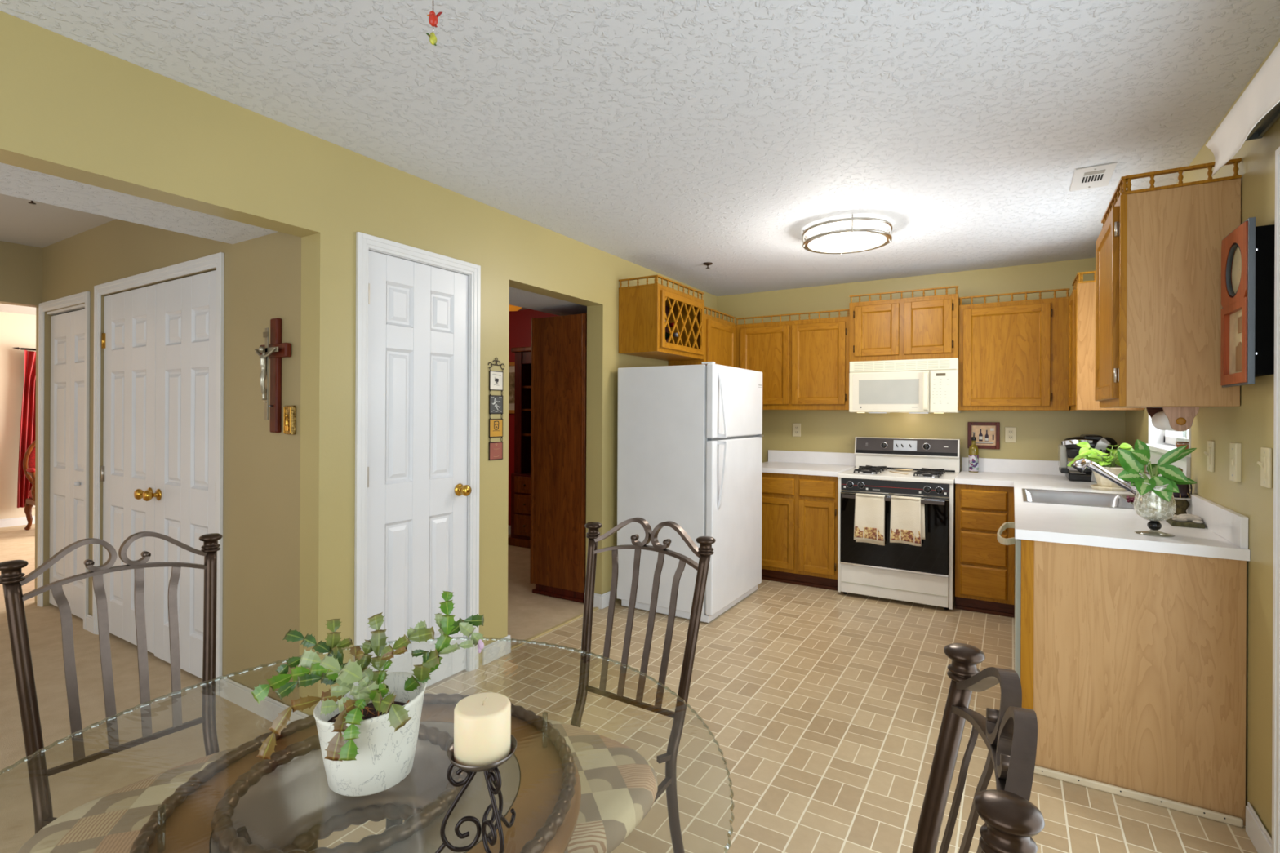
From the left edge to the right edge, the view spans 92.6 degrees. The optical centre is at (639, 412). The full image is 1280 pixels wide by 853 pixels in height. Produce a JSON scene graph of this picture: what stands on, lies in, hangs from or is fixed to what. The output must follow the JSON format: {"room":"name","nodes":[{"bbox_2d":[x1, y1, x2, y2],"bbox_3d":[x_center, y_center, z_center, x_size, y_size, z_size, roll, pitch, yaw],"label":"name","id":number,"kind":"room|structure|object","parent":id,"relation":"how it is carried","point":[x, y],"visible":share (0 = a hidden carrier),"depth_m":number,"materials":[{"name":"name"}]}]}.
{"room":"eat-in kitchen","nodes":[
{"label":"eat-in kitchen","id":0,"kind":"room"},
{"bbox_2d":[0,311,35,519],"bbox_3d":[-7.558,0.082,6.479,0.150,2.440,7.000,0,0,31],"label":"wall","id":1,"kind":"structure","parent":0,"point":[16,330],"depth_m":6.97,"materials":[{"name":"beige paint"}]},
{"bbox_2d":[0,515,35,528],"bbox_3d":[-7.572,1.253,6.308,0.014,0.098,6.500,0,0,31],"label":"baseboard","id":2,"kind":"structure","parent":1,"relation":"attached to","point":[22,521],"depth_m":6.99,"materials":[{"name":"white paint"}]},
{"bbox_2d":[0,240,42,307],"bbox_3d":[-4.914,-0.927,2.901,0.120,0.395,3.035,0,0,31],"label":"wall","id":3,"kind":"structure","parent":0,"point":[20,265],"depth_m":4.08,"materials":[{"name":"beige paint"}]},
{"bbox_2d":[34,218,301,706],"bbox_3d":[-2.769,0.106,3.429,3.243,2.440,0.105,0,0,31],"label":"wall","id":4,"kind":"structure","parent":0,"point":[261,476],"depth_m":2.76,"materials":[{"name":"beige paint"}]},
{"bbox_2d":[48,311,71,607],"bbox_3d":[-3.854,0.323,4.084,0.366,1.955,0.035,0,0,31],"label":"door","id":5,"kind":"structure","parent":4,"relation":"in","point":[60,324],"depth_m":4.07,"materials":[{"name":"white paint"}]},
{"bbox_2d":[36,291,89,629],"bbox_3d":[-3.712,0.291,3.962,0.860,2.060,0.066,0,0,31],"label":"trim","id":6,"kind":"structure","parent":4,"relation":"attached to","point":[83,297],"depth_m":3.95,"materials":[{"name":"white paint"}]},
{"bbox_2d":[69,308,84,618],"bbox_3d":[-3.547,0.325,3.878,0.366,1.955,0.067,0,0,31],"label":"door","id":7,"kind":"structure","parent":4,"relation":"in","point":[77,345],"depth_m":3.91,"materials":[{"name":"white paint"}]},
{"bbox_2d":[101,284,155,653],"bbox_3d":[-2.913,0.303,3.449,0.702,1.985,0.104,0,0,31],"label":"door","id":8,"kind":"structure","parent":4,"relation":"in","point":[129,335],"depth_m":3.46,"materials":[{"name":"white paint"}]},
{"bbox_2d":[92,252,224,695],"bbox_3d":[-2.613,0.287,3.262,1.525,2.080,0.016,0,0,31],"label":"trim","id":9,"kind":"structure","parent":4,"relation":"attached to","point":[216,260],"depth_m":2.99,"materials":[{"name":"white paint"}]},
{"bbox_2d":[142,270,216,679],"bbox_3d":[-2.311,0.311,3.082,0.702,1.995,0.104,0,0,31],"label":"door","id":10,"kind":"structure","parent":4,"relation":"in","point":[184,495],"depth_m":3.10,"materials":[{"name":"white paint"}]},
{"bbox_2d":[85,613,309,725],"bbox_3d":[-2.333,1.279,3.090,2.410,0.098,0.014,0,0,31],"label":"baseboard","id":11,"kind":"structure","parent":4,"relation":"attached to","point":[238,694],"depth_m":2.72,"materials":[{"name":"white paint"}]},
{"bbox_2d":[254,317,291,432],"bbox_3d":[-1.575,-0.158,2.594,0.210,0.490,0.080,0,0,31],"label":"crucifix","id":12,"kind":"object","parent":4,"relation":"attached to","point":[276,350],"visible":1,"depth_m":2.60,"materials":[{"name":"brown wood"}]},
{"bbox_2d":[283,405,296,435],"bbox_3d":[-1.469,0.032,2.558,0.060,0.122,0.031,0,0,31],"label":"brass wall plate","id":13,"kind":"object","parent":4,"relation":"attached to","point":[290,411],"visible":1,"depth_m":2.55,"materials":[{"name":"metal"}]},
{"bbox_2d":[0,162,586,315],"bbox_3d":[-1.508,-0.943,2.913,0.565,0.330,6.600,0,0,31],"label":"ceiling","id":14,"kind":"structure","parent":0,"point":[15,181],"depth_m":2.37,"materials":[{"name":"white"}]},
{"bbox_2d":[0,10,716,715],"bbox_3d":[-1.142,0.114,2.850,0.135,2.440,7.180,0,0,31],"label":"wall","id":15,"kind":"structure","parent":0,"point":[71,109],"depth_m":2.51,"materials":[{"name":"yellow paint"}]},
{"bbox_2d":[354,231,480,671],"bbox_3d":[-1.083,0.284,2.932,0.151,2.102,0.700,0,0,31],"label":"trim","id":16,"kind":"structure","parent":15,"relation":"attached to","point":[365,242],"depth_m":2.77,"materials":[{"name":"white paint"}]},
{"bbox_2d":[366,250,471,687],"bbox_3d":[-1.033,0.308,2.891,0.104,2.030,0.600,0,0,31],"label":"door","id":17,"kind":"structure","parent":15,"relation":"in","point":[418,490],"depth_m":2.88,"materials":[{"name":"white paint"}]},
{"bbox_2d":[488,357,504,460],"bbox_3d":[-0.777,-0.021,3.305,0.008,0.554,0.124,0,0,31],"label":"wall decoration","id":18,"kind":"object","parent":15,"relation":"attached to","point":[495,378],"visible":1,"depth_m":3.30,"materials":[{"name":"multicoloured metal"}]},
{"bbox_2d":[481,591,610,665],"bbox_3d":[-0.811,1.287,3.389,0.149,0.098,2.110,0,0,31],"label":"baseboard","id":19,"kind":"structure","parent":15,"relation":"attached to","point":[492,651],"depth_m":3.34,"materials":[{"name":"white paint"}]},
{"bbox_2d":[618,275,704,360],"bbox_3d":[0.183,-0.678,4.559,0.338,0.522,0.736,0,0,31],"label":"wine rack cabinet","id":20,"kind":"object","parent":15,"relation":"attached to","point":[645,311],"visible":0.99,"depth_m":4.30,"materials":[{"name":"brown wood"}]},
{"bbox_2d":[665,331,679,339],"bbox_3d":[0.209,-0.579,4.593,0.202,0.074,0.074,0,0,31],"label":"wine bottle","id":21,"kind":"object","parent":20,"relation":"in","point":[667,335],"visible":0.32,"depth_m":4.57,"materials":[{"name":"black glass"}]},
{"bbox_2d":[668,306,735,367],"bbox_3d":[0.622,-0.429,5.282,0.337,0.809,0.955,0,0,31],"label":"upper cabinet","id":22,"kind":"object","parent":15,"relation":"attached to","point":[719,334],"visible":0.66,"depth_m":5.00,"materials":[{"name":"brown wood"}]},
{"bbox_2d":[507,309,559,525],"bbox_3d":[-1.815,0.111,4.994,3.243,2.440,3.560,0,0,31],"label":"wall","id":23,"kind":"structure","parent":0,"point":[520,321],"depth_m":6.65,"materials":[{"name":"red paint"}]},
{"bbox_2d":[507,525,511,534],"bbox_3d":[-1.605,1.283,5.231,3.125,0.098,2.670,0,0,31],"label":"baseboard","id":24,"kind":"structure","parent":23,"relation":"attached to","point":[508,526],"depth_m":6.67,"materials":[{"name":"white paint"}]},
{"bbox_2d":[508,361,515,413],"bbox_3d":[-1.576,-0.268,6.761,0.670,0.560,0.035,0,0,31],"label":"framed picture","id":25,"kind":"object","parent":23,"relation":"attached to","point":[511,365],"visible":0.02,"depth_m":6.65},
{"bbox_2d":[508,372,515,403],"bbox_3d":[-1.562,-0.268,6.754,0.500,0.340,0.002,0,0,31],"label":"print","id":26,"kind":"object","parent":25,"relation":"attached to","point":[511,375],"depth_m":6.65},
{"bbox_2d":[0,524,1257,852],"bbox_3d":[-2.935,1.353,3.939,10.700,0.064,7.180,0,0,31],"label":"floor","id":27,"kind":"structure","parent":0,"point":[824,708],"depth_m":2.67,"materials":[{"name":"tile"}]},
{"bbox_2d":[22,440,35,529],"bbox_3d":[-6.422,0.761,6.839,0.562,1.083,0.648,0,0,31],"label":"armchair","id":28,"kind":"object","parent":27,"relation":"on","point":[28,462],"visible":0.26,"depth_m":6.72,"materials":[{"name":"brown wood"}]},
{"bbox_2d":[0,531,318,852],"bbox_3d":[-1.129,0.837,1.444,0.750,1.004,0.545,0,0,36],"label":"dining chair","id":29,"kind":"object","parent":27,"relation":"on","point":[111,822],"visible":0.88,"depth_m":1.51,"materials":[{"name":"brown metal"}]},
{"bbox_2d":[16,747,236,852],"bbox_3d":[-1.008,0.898,1.355,0.450,0.074,0.545,0,0,36],"label":"seat cushion","id":30,"kind":"object","parent":29,"relation":"on","point":[111,822],"depth_m":1.30,"materials":[{"name":"fabric"}]},
{"bbox_2d":[0,640,734,852],"bbox_3d":[-0.445,0.958,0.992,1.179,0.759,1.179,0,0,12],"label":"dining table","id":31,"kind":"object","parent":27,"relation":"on","point":[241,802],"visible":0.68,"depth_m":1.08,"materials":[{"name":"clear glass"}]},
{"bbox_2d":[208,721,520,852],"bbox_3d":[-0.452,0.723,1.056,0.485,0.139,0.480,0,0,31],"label":"tray","id":32,"kind":"object","parent":31,"relation":"on","point":[289,804],"depth_m":1.12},
{"bbox_2d":[250,591,485,796],"bbox_3d":[-0.429,0.440,0.962,0.320,0.276,0.193,0,0,6],"label":"potted cactus","id":33,"kind":"object","parent":31,"relation":"on","point":[368,724],"visible":1,"depth_m":0.93,"materials":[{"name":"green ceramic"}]},
{"bbox_2d":[313,671,426,796],"bbox_3d":[-0.429,0.511,0.976,0.165,0.134,0.165,0,0,31],"label":"pot","id":34,"kind":"object","parent":33,"relation":"attached to","point":[365,756],"depth_m":0.92,"materials":[{"name":"beige ceramic"}]},
{"bbox_2d":[435,734,517,852],"bbox_3d":[-0.186,0.503,0.785,0.148,0.151,0.148,0,0,31],"label":"candle stand","id":35,"kind":"object","parent":31,"relation":"on","point":[490,777],"visible":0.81,"depth_m":0.77,"materials":[{"name":"grey metal"}]},
{"bbox_2d":[453,692,511,766],"bbox_3d":[-0.201,0.401,0.782,0.070,0.072,0.070,0,0,31],"label":"pillar candle","id":36,"kind":"object","parent":35,"relation":"on","point":[482,721],"visible":1,"depth_m":0.76,"materials":[{"name":"beige wax"}]},
{"bbox_2d":[507,346,531,548],"bbox_3d":[-0.863,0.341,6.072,0.850,1.980,0.427,0,0,31],"label":"hutch","id":37,"kind":"object","parent":27,"relation":"on","point":[521,478],"visible":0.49,"depth_m":6.12,"materials":[{"name":"brown wood"}]},
{"bbox_2d":[511,607,598,649],"bbox_3d":[-1.593,1.328,2.038,0.020,0.009,5.030,0,0,31],"label":"trim","id":38,"kind":"structure","parent":27,"relation":"on","point":[543,633],"depth_m":3.72,"materials":[{"name":"metal"}]},
{"bbox_2d":[529,313,586,603],"bbox_3d":[-0.268,0.318,4.924,0.490,2.029,1.268,0,0,31],"label":"china cabinet","id":39,"kind":"object","parent":27,"relation":"on","point":[558,405],"visible":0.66,"depth_m":4.38,"materials":[{"name":"brown wood"}]},
{"bbox_2d":[544,517,715,852],"bbox_3d":[-0.159,0.842,1.636,0.545,1.004,0.750,0,0,33],"label":"dining chair","id":40,"kind":"object","parent":27,"relation":"on","point":[620,787],"visible":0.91,"depth_m":1.73,"materials":[{"name":"brown metal"}]},
{"bbox_2d":[544,719,657,852],"bbox_3d":[-0.241,0.902,1.511,0.545,0.074,0.450,0,0,33],"label":"seat cushion","id":41,"kind":"object","parent":40,"relation":"on","point":[620,786],"depth_m":1.43,"materials":[{"name":"fabric"}]},
{"bbox_2d":[617,361,764,622],"bbox_3d":[0.409,0.507,4.410,0.783,1.658,0.900,0,0,31],"label":"refrigerator","id":42,"kind":"object","parent":27,"relation":"on","point":[690,439],"visible":0.99,"depth_m":4.07,"materials":[{"name":"white metal"}]},
{"bbox_2d":[761,472,838,591],"bbox_3d":[1.315,0.914,5.030,0.768,0.866,0.641,0,0,31],"label":"base cabinet","id":43,"kind":"object","parent":27,"relation":"on","point":[800,513],"visible":0.73,"depth_m":4.72,"materials":[{"name":"brown wood"}]},
{"bbox_2d":[762,449,855,476],"bbox_3d":[1.318,0.409,5.031,0.768,0.140,0.655,0,0,31],"label":"countertop","id":44,"kind":"structure","parent":43,"relation":"on","point":[788,462],"depth_m":5.16,"materials":[{"name":"white laminate"}]},
{"bbox_2d":[837,436,959,609],"bbox_3d":[1.936,0.775,4.565,0.766,1.150,0.725,0,0,31],"label":"stove","id":45,"kind":"object","parent":27,"relation":"on","point":[925,574],"visible":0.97,"depth_m":4.35,"materials":[{"name":"white metal"}]},
{"bbox_2d":[853,493,884,546],"bbox_3d":[1.624,0.757,4.332,0.205,0.357,0.048,0,0,31],"label":"dish towel","id":46,"kind":"object","parent":45,"relation":"hanging from","point":[869,508],"visible":1,"depth_m":4.32,"materials":[{"name":"beige fabric"}]},
{"bbox_2d":[837,465,959,484],"bbox_3d":[1.954,0.454,4.592,0.766,0.060,0.662,0,0,31],"label":"cooktop","id":47,"kind":"object","parent":45,"relation":"in","point":[921,474],"depth_m":4.45,"materials":[{"name":"white metal"}]},
{"bbox_2d":[894,468,913,471],"bbox_3d":[2.047,0.447,4.747,0.136,0.012,0.075,0,0,31],"label":"spoon rest","id":48,"kind":"object","parent":45,"relation":"on","point":[900,469],"visible":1,"depth_m":4.73,"materials":[{"name":"white ceramic"}]},
{"bbox_2d":[889,495,924,546],"bbox_3d":[1.838,0.744,4.202,0.220,0.329,0.048,0,0,31],"label":"dish towel","id":49,"kind":"object","parent":45,"relation":"hanging from","point":[907,526],"visible":1,"depth_m":4.19,"materials":[{"name":"beige fabric"}]},
{"bbox_2d":[911,643,1044,852],"bbox_3d":[0.126,0.843,0.894,0.750,1.004,0.545,0,0,23],"label":"dining chair","id":50,"kind":"object","parent":27,"relation":"on","point":[1009,733],"visible":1,"depth_m":0.80,"materials":[{"name":"brown metal"}]},
{"bbox_2d":[955,484,1014,617],"bbox_3d":[2.427,0.919,4.292,0.345,0.866,0.539,0,0,31],"label":"base cabinet","id":51,"kind":"object","parent":27,"relation":"on","point":[984,566],"visible":0.91,"depth_m":4.07,"materials":[{"name":"brown wood"}]},
{"bbox_2d":[996,522,1021,679],"bbox_3d":[1.830,0.918,2.471,0.670,0.862,0.600,0,0,31],"label":"dishwasher","id":52,"kind":"object","parent":27,"relation":"on","point":[1017,543],"visible":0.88,"depth_m":2.35,"materials":[{"name":"white plastic"}]},
{"bbox_2d":[1020,539,1246,827],"bbox_3d":[1.712,0.916,2.159,0.625,0.866,0.047,0,0,31],"label":"end panel","id":53,"kind":"object","parent":27,"relation":"on","point":[1133,663],"visible":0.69,"depth_m":2.14,"materials":[{"name":"brown wood"}]},
{"bbox_3d":[2.501,0.920,3.485,0.619,0.866,1.800,0,0,31],"label":"base cabinet","id":54,"kind":"object","parent":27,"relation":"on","visible":0},
{"bbox_2d":[955,457,1249,560],"bbox_3d":[2.227,0.413,3.343,0.991,0.140,2.590,0,0,31],"label":"countertop","id":55,"kind":"structure","parent":54,"relation":"on","point":[1224,535],"depth_m":2.39,"materials":[{"name":"white laminate"}]},
{"bbox_2d":[968,431,978,472],"bbox_3d":[2.503,0.297,4.587,0.068,0.301,0.068,0,0,31],"label":"oil bottle","id":56,"kind":"object","parent":55,"relation":"on","point":[973,456],"visible":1,"depth_m":4.56,"materials":[{"name":"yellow glass"}]},
{"bbox_2d":[1022,488,1135,509],"bbox_3d":[2.295,0.530,3.161,0.536,0.174,0.622,0,0,31],"label":"sink","id":57,"kind":"object","parent":55,"relation":"in","point":[1033,495],"visible":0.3,"depth_m":3.40,"materials":[{"name":"metal"}]},
{"bbox_2d":[1126,495,1134,502],"bbox_3d":[2.397,0.424,2.981,0.040,0.033,0.054,0,0,6],"label":"cluster","id":58,"kind":"object","parent":57,"relation":"on","point":[1129,499],"visible":0.59,"depth_m":2.98,"materials":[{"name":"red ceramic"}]},
{"bbox_2d":[1057,434,1117,482],"bbox_3d":[2.967,0.300,4.049,0.316,0.300,0.316,0,0,31],"label":"coffee maker","id":59,"kind":"object","parent":55,"relation":"on","point":[1068,448],"visible":0.72,"depth_m":3.98,"materials":[{"name":"black plastic"}]},
{"bbox_2d":[1066,441,1134,491],"bbox_3d":[2.716,0.312,3.566,0.375,0.274,0.278,0,0,-16],"label":"pothos","id":60,"kind":"object","parent":55,"relation":"on","point":[1108,463],"visible":0.74,"depth_m":3.52,"materials":[{"name":"green plant"}]},
{"bbox_2d":[1071,457,1144,494],"bbox_3d":[2.298,0.329,2.981,0.324,0.227,0.069,0,0,28],"label":"faucet","id":61,"kind":"object","parent":55,"relation":"on","point":[1080,464],"visible":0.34,"depth_m":2.99,"materials":[{"name":"silver metal"}]},
{"bbox_2d":[1093,465,1124,488],"bbox_3d":[2.728,0.372,3.548,0.166,0.118,0.166,0,0,-36],"label":"planter","id":62,"kind":"object","parent":55,"relation":"on","point":[1102,482],"depth_m":3.51,"materials":[{"name":"beige ceramic"}]},
{"bbox_2d":[1116,439,1196,537],"bbox_3d":[1.876,0.273,2.225,0.177,0.344,0.192,0,0,-33],"label":"planter","id":63,"kind":"object","parent":55,"relation":"on","point":[1154,501],"visible":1,"depth_m":2.21,"materials":[{"name":"clear glass"}]},
{"bbox_2d":[1133,484,1176,521],"bbox_3d":[1.878,0.327,2.231,0.120,0.139,0.120,0,0,31],"label":"bowl","id":64,"kind":"object","parent":63,"relation":"on","point":[1158,504],"depth_m":2.19,"materials":[{"name":"glass"}]},
{"bbox_2d":[1173,467,1192,515],"bbox_3d":[2.290,0.337,2.608,0.106,0.219,0.106,0,0,31],"label":"ornament","id":65,"kind":"object","parent":55,"relation":"on","point":[1182,504],"visible":0.35,"depth_m":2.57,"materials":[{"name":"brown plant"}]},
{"bbox_2d":[1165,518,1204,528],"bbox_3d":[2.173,0.438,2.445,0.100,0.016,0.180,0,0,31],"label":"tray","id":66,"kind":"object","parent":55,"relation":"on","point":[1174,523],"visible":0.59,"depth_m":2.38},
{"bbox_2d":[1172,517,1187,521],"bbox_3d":[2.132,0.424,2.414,0.046,0.016,0.035,0,0,31],"label":"stone","id":67,"kind":"object","parent":66,"relation":"on","point":[1177,519],"visible":1,"depth_m":2.40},
{"bbox_2d":[1177,514,1201,522],"bbox_3d":[2.174,0.418,2.419,0.071,0.030,0.076,0,0,31],"label":"stone","id":68,"kind":"object","parent":66,"relation":"on","point":[1189,517],"visible":0.85,"depth_m":2.40,"materials":[{"name":"stone"}]},
{"bbox_2d":[1191,520,1203,524],"bbox_3d":[2.165,0.425,2.372,0.032,0.013,0.037,0,0,31],"label":"stone","id":69,"kind":"object","parent":66,"relation":"on","point":[1198,522],"visible":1,"depth_m":2.36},
{"bbox_2d":[0,0,1279,315],"bbox_3d":[-2.922,-1.145,3.939,10.700,0.060,7.180,0,0,31],"label":"ceiling","id":70,"kind":"structure","parent":0,"point":[668,138],"depth_m":2.18,"materials":[{"name":"white"}]},
{"bbox_2d":[509,304,521,311],"bbox_3d":[-1.199,-1.026,5.711,0.240,0.160,0.240,0,0,31],"label":"ceiling lamp","id":71,"kind":"object","parent":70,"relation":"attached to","point":[512,308],"visible":0.19,"depth_m":5.66,"materials":[{"name":"orange"}]},
{"bbox_2d":[702,262,712,268],"bbox_3d":[0.499,-1.079,4.500,0.072,0.036,0.072,0,0,31],"label":"sprinkler head","id":72,"kind":"object","parent":70,"relation":"attached to","point":[707,264],"visible":1,"depth_m":4.49},
{"bbox_2d":[802,214,892,255],"bbox_3d":[1.225,-1.038,3.625,0.504,0.112,0.504,0,0,31],"label":"ceiling light","id":73,"kind":"object","parent":70,"relation":"attached to","point":[852,234],"visible":1,"depth_m":3.50,"materials":[{"name":"white"}]},
{"bbox_2d":[807,220,887,252],"bbox_3d":[1.225,-1.038,3.625,0.450,0.112,0.450,0,0,31],"label":"diffuser","id":74,"kind":"object","parent":73,"relation":"attached to","point":[858,236],"depth_m":3.50,"materials":[{"name":"white"}]},
{"bbox_2d":[1069,161,1117,191],"bbox_3d":[2.091,-1.085,2.827,0.150,0.009,0.310,0,0,31],"label":"ceiling vent","id":75,"kind":"object","parent":70,"relation":"in","point":[1098,175],"visible":1,"depth_m":2.81,"materials":[{"name":"metal"}]},
{"bbox_3d":[-0.372,-0.987,1.101,0.130,0.230,0.130,0,0,31],"label":"pendant fixture","id":76,"kind":"object","parent":70,"relation":"attached to","visible":0},
{"bbox_2d":[425,0,442,45],"bbox_3d":[-0.370,-0.769,1.099,0.029,0.216,0.014,0,0,20],"label":"pull chain","id":77,"kind":"object","parent":76,"relation":"hanging from","point":[433,19],"visible":1,"depth_m":1.10,"materials":[{"name":"multicoloured metal"}]},
{"bbox_2d":[716,257,1124,595],"bbox_3d":[2.115,0.131,4.999,3.190,2.440,0.120,0,0,31],"label":"wall","id":78,"kind":"structure","parent":0,"point":[1039,433],"depth_m":4.83,"materials":[{"name":"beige paint"}]},
{"bbox_2d":[735,309,849,409],"bbox_3d":[1.322,-0.421,5.216,0.965,0.799,0.339,0,0,31],"label":"upper cabinet","id":79,"kind":"object","parent":78,"relation":"attached to","point":[803,364],"visible":0.93,"depth_m":5.03,"materials":[{"name":"brown wood"}]},
{"bbox_2d":[792,423,800,436],"bbox_3d":[1.377,0.154,5.373,0.072,0.116,0.010,0,0,31],"label":"wall outlet","id":80,"kind":"object","parent":78,"relation":"attached to","point":[796,427],"visible":1,"depth_m":5.37,"materials":[{"name":"beige plastic"}]},
{"bbox_2d":[768,449,855,465],"bbox_3d":[1.483,0.391,5.302,0.768,0.103,0.020,0,0,31],"label":"backsplash","id":81,"kind":"structure","parent":78,"relation":"attached to","point":[789,456],"depth_m":5.28,"materials":[{"name":"white laminate"}]},
{"bbox_2d":[848,285,959,362],"bbox_3d":[2.057,-0.656,4.751,0.762,0.522,0.369,0,0,31],"label":"upper cabinet","id":82,"kind":"object","parent":78,"relation":"attached to","point":[922,327],"visible":0.98,"depth_m":4.59,"materials":[{"name":"brown wood"}]},
{"bbox_2d":[848,357,961,413],"bbox_3d":[2.040,-0.192,4.711,0.748,0.399,0.451,0,0,31],"label":"microwave","id":83,"kind":"object","parent":82,"relation":"attached to","point":[920,386],"visible":0.99,"depth_m":4.54,"materials":[{"name":"white plastic"}]},
{"bbox_2d":[967,422,999,448],"bbox_3d":[2.598,0.174,4.623,0.212,0.202,0.020,0,0,31],"label":"framed picture","id":84,"kind":"object","parent":78,"relation":"attached to","point":[987,434],"visible":0.8,"depth_m":4.62,"materials":[{"name":"brown wood"}]},
{"bbox_2d":[971,425,995,445],"bbox_3d":[2.602,0.174,4.628,0.160,0.150,0.008,0,0,31],"label":"print","id":85,"kind":"object","parent":84,"relation":"attached to","point":[985,435],"depth_m":4.62,"materials":[{"name":"white"}]},
{"bbox_2d":[1004,426,1016,443],"bbox_3d":[2.751,0.167,4.536,0.072,0.116,0.010,0,0,31],"label":"wall outlet","id":86,"kind":"object","parent":78,"relation":"attached to","point":[1010,432],"visible":1,"depth_m":4.53,"materials":[{"name":"beige plastic"}]},
{"bbox_2d":[1008,430,1013,439],"bbox_3d":[2.749,0.167,4.534,0.030,0.068,0.003,0,0,31],"label":"socket","id":87,"kind":"object","parent":86,"relation":"attached to","point":[1010,432],"depth_m":4.53,"materials":[{"name":"beige plastic"}]},
{"bbox_2d":[958,288,1069,410],"bbox_3d":[2.672,-0.424,4.393,0.660,0.819,0.339,0,0,31],"label":"upper cabinet","id":88,"kind":"object","parent":78,"relation":"attached to","point":[1013,355],"visible":1,"depth_m":4.25,"materials":[{"name":"brown wood"}]},
{"bbox_2d":[1124,38,1279,838],"bbox_3d":[1.580,0.128,1.191,0.140,2.440,7.180,0,0,31],"label":"wall","id":89,"kind":"structure","parent":0,"point":[1251,424],"depth_m":1.96,"materials":[{"name":"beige paint"}]},
{"bbox_2d":[1068,271,1143,410],"bbox_3d":[2.991,-0.434,3.970,0.341,0.842,0.720,0,0,31],"label":"upper cabinet","id":90,"kind":"object","parent":89,"relation":"attached to","point":[1082,300],"visible":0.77,"depth_m":3.73,"materials":[{"name":"brown wood"}]},
{"bbox_2d":[1094,157,1241,408],"bbox_3d":[2.040,-0.440,2.410,0.343,0.839,0.603,0,0,31],"label":"upper cabinet","id":91,"kind":"object","parent":89,"relation":"attached to","point":[1158,306],"visible":0.99,"depth_m":2.17,"materials":[{"name":"brown wood"}]},
{"bbox_2d":[1146,406,1199,431],"bbox_3d":[1.999,0.024,2.301,0.099,0.088,0.330,0,0,31],"label":"paper towel holder","id":92,"kind":"object","parent":91,"relation":"attached to","point":[1180,419],"visible":0.8,"depth_m":2.17,"materials":[{"name":"brown wood"}]},
{"bbox_2d":[1151,411,1192,431],"bbox_3d":[2.001,0.032,2.303,0.074,0.074,0.272,0,0,31],"label":"paper towel roll","id":93,"kind":"object","parent":92,"relation":"on","point":[1159,420],"visible":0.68,"depth_m":2.30,"materials":[{"name":"paper"}]},
{"bbox_2d":[1145,414,1191,488],"bbox_3d":[2.671,-0.207,3.022,0.185,1.080,0.950,0,0,31],"label":"window","id":94,"kind":"structure","parent":89,"relation":"in","point":[1160,442],"depth_m":3.20,"materials":[{"name":"glass"}]},
{"bbox_2d":[1175,432,1188,449],"bbox_3d":[2.392,0.113,2.687,0.058,0.122,0.058,0,0,31],"label":"glass vase","id":95,"kind":"object","parent":94,"relation":"on","point":[1178,444],"visible":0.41,"depth_m":2.67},
{"bbox_2d":[1204,440,1214,472],"bbox_3d":[2.202,0.169,2.370,0.024,0.120,0.072,0,0,31],"label":"light switch","id":96,"kind":"object","parent":89,"relation":"attached to","point":[1211,444],"visible":1,"depth_m":2.35,"materials":[{"name":"beige plastic"}]},
{"bbox_2d":[1229,442,1241,482],"bbox_3d":[2.035,0.170,2.091,0.020,0.132,0.066,0,0,31],"label":"phone jack","id":97,"kind":"object","parent":89,"relation":"attached to","point":[1235,449],"visible":1,"depth_m":2.07,"materials":[{"name":"beige plastic"}]},
{"bbox_2d":[1205,42,1279,175],"bbox_3d":[1.317,-0.839,0.992,0.111,0.135,2.460,0,0,31],"label":"valance","id":98,"kind":"object","parent":89,"relation":"attached to","point":[1262,94],"visible":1,"depth_m":1.71,"materials":[{"name":"white fabric"}]},
{"bbox_2d":[1244,102,1279,141],"bbox_3d":[1.310,-0.871,0.918,0.042,0.030,2.326,0,0,31],"label":"track","id":99,"kind":"object","parent":98,"relation":"attached to","point":[1264,124],"visible":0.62,"depth_m":1.82,"materials":[{"name":"grey metal"}]},
{"bbox_2d":[1220,217,1275,387],"bbox_3d":[1.911,-0.333,1.925,0.064,0.497,0.267,0,0,31],"label":"wall clock","id":100,"kind":"object","parent":89,"relation":"attached to","point":[1247,252],"visible":1,"depth_m":1.83,"materials":[{"name":"orange wood"}]},
{"bbox_2d":[1245,802,1271,852],"bbox_3d":[1.894,1.300,1.864,0.014,0.098,0.238,0,0,31],"label":"baseboard","id":101,"kind":"structure","parent":89,"relation":"attached to","point":[1256,832],"depth_m":1.88,"materials":[{"name":"white paint"}]},
{"bbox_2d":[1257,447,1271,488],"bbox_3d":[1.887,0.166,1.853,0.024,0.120,0.072,0,0,31],"label":"light switch","id":102,"kind":"object","parent":89,"relation":"attached to","point":[1265,464],"visible":1,"depth_m":1.84,"materials":[{"name":"beige plastic"}]},
{"bbox_2d":[1271,146,1279,852],"bbox_3d":[1.350,0.294,0.831,0.156,2.105,2.095,0,0,31],"label":"trim","id":103,"kind":"structure","parent":89,"relation":"attached to","point":[1276,574],"depth_m":1.75,"materials":[{"name":"white paint"}]},
{"bbox_3d":[-5.859,0.086,5.298,3.980,2.450,6.750,0,0,31],"label":"wall","id":104,"kind":"structure","parent":0,"visible":0},
{"bbox_2d":[13,346,35,351],"bbox_3d":[-6.719,-0.725,7.493,0.024,0.027,1.400,0,0,31],"label":"curtain rod","id":105,"kind":"object","parent":104,"relation":"attached to","point":[16,348],"visible":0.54,"depth_m":6.98,"materials":[{"name":"black metal"}]},
{"bbox_2d":[17,350,35,507],"bbox_3d":[-6.988,0.185,7.092,0.050,1.800,0.340,0,0,31],"label":"curtain","id":106,"kind":"object","parent":105,"relation":"hanging from","point":[28,420],"visible":0.66,"depth_m":7.01,"materials":[{"name":"fabric"}]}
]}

